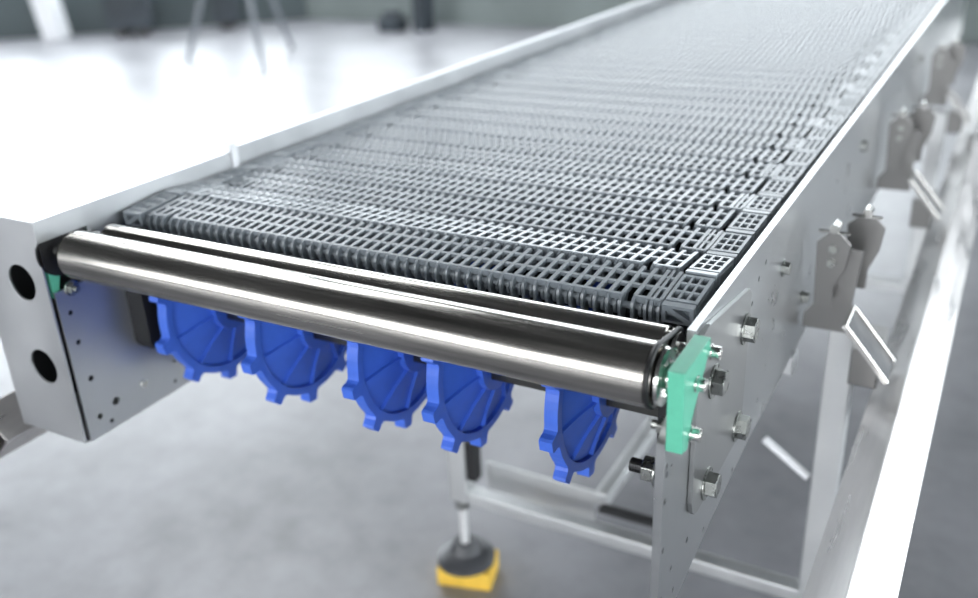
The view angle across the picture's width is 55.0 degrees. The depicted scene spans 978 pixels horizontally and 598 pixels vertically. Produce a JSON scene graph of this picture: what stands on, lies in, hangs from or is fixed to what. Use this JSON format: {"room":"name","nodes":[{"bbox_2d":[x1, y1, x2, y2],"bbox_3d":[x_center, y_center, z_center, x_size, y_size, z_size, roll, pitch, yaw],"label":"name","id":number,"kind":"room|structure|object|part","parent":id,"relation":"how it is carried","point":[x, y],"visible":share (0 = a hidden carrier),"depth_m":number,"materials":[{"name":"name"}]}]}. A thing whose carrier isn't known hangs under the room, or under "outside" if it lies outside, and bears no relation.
{"room":"factory floor","nodes":[
{"label":"factory floor","id":0,"kind":"room"},
{"bbox_2d":[0,0,307,39],"bbox_3d":[-6.835,-4.862,8.520,9.675,5.120,0.152,-7,24,-10],"label":"wall","id":1,"kind":"structure","parent":0,"point":[18,20],"depth_m":9.97,"materials":[{"name":"grey"}]},
{"bbox_2d":[0,19,977,597],"bbox_3d":[-1.772,0.357,2.739,23.000,0.100,19.000,11,27,27],"label":"floor","id":2,"kind":"structure","parent":0,"point":[216,488],"depth_m":2.37,"materials":[{"name":"concrete"}]},
{"bbox_2d":[30,0,71,40],"bbox_3d":[-4.633,-3.817,9.160,0.540,2.544,0.200,3,25,12],"label":"post","id":3,"kind":"object","parent":2,"relation":"on","point":[50,16],"visible":1,"depth_m":9.49,"materials":[{"name":"white"}]},
{"bbox_2d":[103,0,154,36],"bbox_3d":[-3.716,-3.516,9.403,0.420,1.700,0.380,-7,24,-10],"label":"tall cabinet","id":4,"kind":"object","parent":2,"relation":"on","point":[122,15],"visible":1,"depth_m":9.53,"materials":[{"name":"metal"}]},
{"bbox_3d":[-3.679,-3.470,9.236,0.260,1.250,0.030,-7,24,-10],"label":"door","id":5,"kind":"part","parent":4,"relation":"part of","materials":[{"name":"paint"}]},
{"bbox_2d":[211,0,239,28],"bbox_3d":[-2.787,-3.554,9.645,0.260,1.500,0.330,-7,24,-10],"label":"cabinet","id":6,"kind":"object","parent":2,"relation":"on","point":[226,12],"visible":1,"depth_m":9.76,"materials":[{"name":"metal"}]},
{"bbox_3d":[-2.756,-3.518,9.500,0.100,1.050,0.030,-7,24,-10],"label":"door","id":7,"kind":"part","parent":6,"relation":"part of","materials":[{"name":"paint"}]},
{"bbox_2d":[185,0,294,71],"bbox_3d":[-1.977,-2.719,7.583,0.979,1.610,0.983,-15,27,-26],"label":"camera tripod","id":8,"kind":"object","parent":2,"relation":"on","point":[200,2],"visible":1,"depth_m":7.86,"materials":[{"name":"grey paint"}]},
{"bbox_2d":[377,9,407,32],"bbox_3d":[-0.948,-2.731,9.219,0.240,0.200,0.200,11,27,27],"label":"case","id":9,"kind":"object","parent":2,"relation":"on","point":[392,20],"visible":1,"depth_m":9.15,"materials":[{"name":"paint"}]},
{"bbox_2d":[411,0,434,31],"bbox_3d":[-0.692,-3.998,8.594,0.240,3.000,0.200,11,27,27],"label":"steel column","id":10,"kind":"structure","parent":2,"relation":"on","point":[423,16],"depth_m":9.07,"materials":[{"name":"metal"}]},
{"bbox_2d":[437,549,498,590],"bbox_3d":[-0.043,0.556,1.950,0.112,0.043,0.082,3,25,13],"label":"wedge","id":11,"kind":"object","parent":2,"relation":"on","point":[484,581],"visible":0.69,"depth_m":1.92,"materials":[{"name":"yellow plastic"}]},
{"bbox_2d":[437,501,494,577],"bbox_3d":[-0.050,0.465,1.907,0.120,0.156,0.120,11,27,27],"label":"levelling foot","id":12,"kind":"object","parent":11,"relation":"on","point":[464,555],"visible":0.85,"depth_m":1.90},
{"bbox_3d":[-0.051,0.445,1.897,0.017,0.111,0.017,11,27,27],"label":"threaded rod","id":13,"kind":"part","parent":12,"relation":"part of","materials":[{"name":"silver metal"}]},
{"bbox_2d":[306,0,977,42],"bbox_3d":[4.827,-4.175,5.854,15.700,5.120,0.150,11,27,27],"label":"wall","id":14,"kind":"structure","parent":0,"point":[517,13],"depth_m":9.24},
{"bbox_3d":[0.541,0.595,1.612,0.120,0.200,0.120,11,27,27],"label":"levelling foot","id":15,"kind":"object","parent":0,"visible":0},
{"bbox_2d":[447,331,852,597],"bbox_3d":[0.408,-0.034,2.188,0.996,0.550,1.300,11,27,27],"label":"support stand","id":16,"kind":"object","parent":15,"relation":"on","point":[465,469],"visible":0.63,"depth_m":1.71,"materials":[{"name":"metal"}]},
{"bbox_2d":[0,390,47,457],"bbox_3d":[0.298,-0.601,3.029,0.088,0.088,4.245,11,27,27],"label":"beam","id":17,"kind":"structure","parent":16,"relation":"attached to","point":[14,433],"depth_m":1.35,"materials":[{"name":"silver metal"}]},
{"bbox_2d":[0,144,232,443],"bbox_3d":[0.271,-0.637,2.661,0.143,0.314,3.627,11,27,27],"label":"panel","id":18,"kind":"object","parent":16,"relation":"on","point":[79,370],"visible":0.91,"depth_m":1.25,"materials":[{"name":"grey metal"}]},
{"bbox_3d":[0.211,-0.648,2.694,0.003,0.312,3.624,11,27,27],"label":"plate","id":19,"kind":"part","parent":18,"relation":"part of","materials":[{"name":"grey metal"}]},
{"bbox_2d":[35,226,84,298],"bbox_3d":[-0.539,-0.052,1.185,0.016,0.094,0.074,11,27,27],"label":"block","id":20,"kind":"object","parent":18,"relation":"attached to","point":[52,271],"visible":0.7,"depth_m":1.17,"materials":[{"name":"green plastic"}]},
{"bbox_2d":[125,291,160,348],"bbox_3d":[-0.435,-0.019,1.329,0.046,0.144,0.153,11,27,27],"label":"flange bearing","id":21,"kind":"object","parent":18,"relation":"attached to","point":[143,312],"visible":0.16,"depth_m":1.28,"materials":[{"name":"black plastic"}]},
{"bbox_2d":[228,0,674,165],"bbox_3d":[0.396,-0.820,2.721,0.012,0.049,3.276,11,27,27],"label":"rail","id":22,"kind":"object","parent":18,"relation":"attached to","point":[256,147],"visible":0.79,"depth_m":1.81,"materials":[{"name":"silver metal"}]},
{"bbox_2d":[220,142,239,167],"bbox_3d":[-0.389,-0.215,1.413,0.021,0.038,0.014,11,27,27],"label":"clip","id":23,"kind":"object","parent":22,"relation":"attached to","point":[232,145],"visible":1,"depth_m":1.41,"materials":[{"name":"white metal"}]},
{"bbox_2d":[866,109,947,292],"bbox_3d":[0.775,-0.336,2.793,0.996,0.520,0.038,11,27,27],"label":"support stand","id":24,"kind":"object","parent":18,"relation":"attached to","point":[934,144],"visible":0.24,"depth_m":2.53,"materials":[{"name":"metal"}]},
{"bbox_3d":[1.196,-0.258,2.577,0.038,0.520,0.038,11,27,27],"label":"leg","id":25,"kind":"part","parent":24,"relation":"part of","materials":[{"name":"metal"}]},
{"bbox_3d":[-0.060,0.192,1.782,0.038,0.445,0.038,11,27,27],"label":"leg","id":26,"kind":"part","parent":16,"relation":"part of","materials":[{"name":"metal"}]},
{"bbox_3d":[0.472,0.252,1.492,0.080,0.062,0.013,11,27,27],"label":"brace rod","id":27,"kind":"part","parent":16,"relation":"part of","materials":[{"name":"white metal"}]},
{"bbox_2d":[650,0,971,597],"bbox_3d":[1.076,-0.481,2.250,0.142,0.289,3.630,11,27,27],"label":"panel","id":28,"kind":"object","parent":16,"relation":"on","point":[778,269],"depth_m":1.29,"materials":[{"name":"grey metal"}]},
{"bbox_2d":[53,231,675,407],"bbox_3d":[-0.185,0.005,0.990,0.793,0.060,0.060,11,27,27],"label":"roller","id":29,"kind":"object","parent":28,"relation":"attached to","point":[604,364],"visible":0.96,"depth_m":0.92,"materials":[{"name":"silver metal"}]},
{"bbox_2d":[642,326,684,409],"bbox_3d":[0.156,0.059,0.837,0.005,0.062,0.105,11,27,27],"label":"ring","id":30,"kind":"object","parent":29,"relation":"on","point":[677,329],"visible":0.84,"depth_m":0.80,"materials":[{"name":"metal"}]},
{"bbox_2d":[92,224,685,358],"bbox_3d":[-0.160,-0.016,1.031,0.793,0.040,0.040,11,27,27],"label":"roller","id":31,"kind":"object","parent":28,"relation":"attached to","point":[602,321],"visible":0.48,"depth_m":0.97,"materials":[{"name":"silver metal"}]},
{"bbox_2d":[319,40,877,330],"bbox_3d":[0.696,-0.578,2.504,0.784,0.174,3.516,11,27,27],"label":"bed","id":32,"kind":"object","parent":28,"relation":"attached to","point":[677,247],"visible":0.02,"depth_m":1.12,"materials":[{"name":"black"}]},
{"bbox_2d":[122,0,941,325],"bbox_3d":[0.669,-0.679,2.419,0.771,0.038,3.402,11,27,27],"label":"belt","id":33,"kind":"object","parent":32,"relation":"on","point":[694,95],"visible":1,"depth_m":1.37,"materials":[{"name":"grey plastic"}]},
{"bbox_2d":[657,326,689,438],"bbox_3d":[0.213,0.102,0.996,0.052,0.144,0.153,11,27,27],"label":"flange bearing","id":34,"kind":"object","parent":28,"relation":"attached to","point":[662,411],"visible":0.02,"depth_m":0.93,"materials":[{"name":"black plastic"}]},
{"bbox_2d":[227,314,657,416],"bbox_3d":[-0.096,0.050,1.197,0.719,0.042,0.042,11,27,27],"label":"shaft","id":35,"kind":"object","parent":34,"relation":"attached to","point":[532,385],"visible":0.02,"depth_m":1.11,"materials":[{"name":"grey metal"}]},
{"bbox_2d":[149,296,246,381],"bbox_3d":[-0.376,-0.002,1.341,0.038,0.250,0.246,11,27,27],"label":"sprocket","id":36,"kind":"object","parent":35,"relation":"attached to","point":[203,340],"visible":0.3,"depth_m":1.31,"materials":[{"name":"blue plastic"}]},
{"bbox_2d":[238,316,346,404],"bbox_3d":[-0.241,0.023,1.272,0.038,0.249,0.248,11,27,27],"label":"sprocket","id":37,"kind":"object","parent":35,"relation":"attached to","point":[288,361],"visible":0.35,"depth_m":1.24,"materials":[{"name":"blue plastic"}]},
{"bbox_2d":[341,249,426,431],"bbox_3d":[-0.102,0.049,1.200,0.038,0.249,0.248,11,27,27],"label":"sprocket","id":38,"kind":"object","parent":35,"relation":"attached to","point":[387,385],"visible":0.42,"depth_m":1.17,"materials":[{"name":"blue plastic"}]},
{"bbox_2d":[420,256,513,452],"bbox_3d":[-0.004,0.067,1.150,0.038,0.250,0.247,11,27,27],"label":"sprocket","id":39,"kind":"object","parent":35,"relation":"attached to","point":[463,403],"visible":0.45,"depth_m":1.12,"materials":[{"name":"blue plastic"}]},
{"bbox_2d":[539,274,619,483],"bbox_3d":[0.126,0.091,1.083,0.038,0.249,0.248,11,27,27],"label":"sprocket","id":40,"kind":"object","parent":35,"relation":"attached to","point":[577,426],"visible":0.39,"depth_m":1.04,"materials":[{"name":"blue plastic"}]},
{"bbox_2d":[651,335,722,453],"bbox_3d":[0.171,0.082,0.825,0.045,0.085,0.084,11,27,27],"label":"block","id":41,"kind":"object","parent":28,"relation":"attached to","point":[685,381],"visible":1,"depth_m":0.80,"materials":[{"name":"green plastic"}]},
{"bbox_2d":[629,288,759,514],"bbox_3d":[0.234,0.091,0.957,0.166,0.205,0.097,-17,28,-29],"label":"mounting plate","id":42,"kind":"object","parent":28,"relation":"attached to","point":[718,410],"visible":0.95,"depth_m":0.95,"materials":[{"name":"metal"}]},
{"bbox_3d":[0.236,0.092,0.954,0.005,0.205,0.185,11,27,27],"label":"plate","id":43,"kind":"part","parent":42,"relation":"part of","materials":[{"name":"metal"}]},
{"bbox_3d":[0.463,-0.039,1.272,0.044,0.110,0.004,11,27,27],"label":"head plate","id":44,"kind":"part","parent":28,"relation":"part of","materials":[{"name":"silver metal"}]},
{"bbox_3d":[0.476,-0.014,1.305,0.069,0.124,0.006,11,27,27],"label":"stem plate","id":45,"kind":"part","parent":28,"relation":"part of","materials":[{"name":"silver metal"}]},
{"bbox_3d":[0.499,0.003,1.289,0.130,0.230,0.150,11,27,27],"label":"beam bracket","id":46,"kind":"part","parent":28,"relation":"part of","materials":[{"name":"silver metal"}]},
{"bbox_3d":[0.495,0.074,1.233,0.064,0.075,0.003,11,27,27],"label":"clamp arm","id":47,"kind":"part","parent":28,"relation":"part of","materials":[{"name":"silver metal"}]},
{"bbox_3d":[0.526,-0.066,1.322,0.050,0.110,0.004,11,27,27],"label":"head plate","id":48,"kind":"part","parent":28,"relation":"part of","materials":[{"name":"silver metal"}]},
{"bbox_3d":[0.527,0.049,1.286,0.064,0.075,0.003,11,27,27],"label":"clamp arm","id":49,"kind":"part","parent":28,"relation":"part of","materials":[{"name":"silver metal"}]},
{"bbox_2d":[802,80,977,597],"bbox_3d":[1.299,-0.415,2.514,0.088,0.088,4.245,11,27,27],"label":"beam","id":50,"kind":"structure","parent":28,"relation":"attached to","point":[862,552],"depth_m":1.24,"materials":[{"name":"silver metal"}]},
{"bbox_3d":[0.811,-0.276,1.861,0.069,0.124,0.006,11,27,27],"label":"stem plate","id":51,"kind":"part","parent":28,"relation":"part of","materials":[{"name":"silver metal"}]},
{"bbox_3d":[0.797,-0.301,1.829,0.044,0.110,0.004,11,27,27],"label":"head plate","id":52,"kind":"part","parent":28,"relation":"part of","materials":[{"name":"silver metal"}]},
{"bbox_3d":[0.834,-0.259,1.845,0.130,0.230,0.150,11,27,27],"label":"beam bracket","id":53,"kind":"part","parent":28,"relation":"part of","materials":[{"name":"silver metal"}]},
{"bbox_3d":[0.861,-0.328,1.878,0.050,0.110,0.004,11,27,27],"label":"head plate","id":54,"kind":"part","parent":28,"relation":"part of","materials":[{"name":"silver metal"}]},
{"bbox_3d":[0.829,-0.188,1.789,0.064,0.075,0.003,11,27,27],"label":"clamp arm","id":55,"kind":"part","parent":28,"relation":"part of","materials":[{"name":"silver metal"}]},
{"bbox_3d":[0.861,-0.213,1.843,0.064,0.075,0.003,11,27,27],"label":"clamp arm","id":56,"kind":"part","parent":28,"relation":"part of","materials":[{"name":"silver metal"}]},
{"bbox_3d":[1.193,-0.576,2.497,0.069,0.124,0.006,11,27,27],"label":"stem plate","id":57,"kind":"part","parent":28,"relation":"part of","materials":[{"name":"silver metal"}]},
{"bbox_3d":[1.179,-0.601,2.464,0.044,0.110,0.004,11,27,27],"label":"head plate","id":58,"kind":"part","parent":28,"relation":"part of","materials":[{"name":"silver metal"}]},
{"bbox_3d":[1.216,-0.559,2.481,0.130,0.230,0.150,11,27,27],"label":"beam bracket","id":59,"kind":"part","parent":28,"relation":"part of","materials":[{"name":"silver metal"}]},
{"bbox_3d":[1.243,-0.628,2.514,0.050,0.110,0.004,11,27,27],"label":"head plate","id":60,"kind":"part","parent":28,"relation":"part of","materials":[{"name":"silver metal"}]},
{"bbox_3d":[1.211,-0.488,2.425,0.064,0.075,0.003,11,27,27],"label":"clamp arm","id":61,"kind":"part","parent":28,"relation":"part of","materials":[{"name":"silver metal"}]},
{"bbox_3d":[1.243,-0.513,2.478,0.064,0.075,0.003,11,27,27],"label":"clamp arm","id":62,"kind":"part","parent":28,"relation":"part of","materials":[{"name":"silver metal"}]},
{"bbox_3d":[0.527,0.267,1.465,0.038,0.520,0.038,11,27,27],"label":"leg","id":63,"kind":"part","parent":16,"relation":"part of","materials":[{"name":"metal"}]}
]}

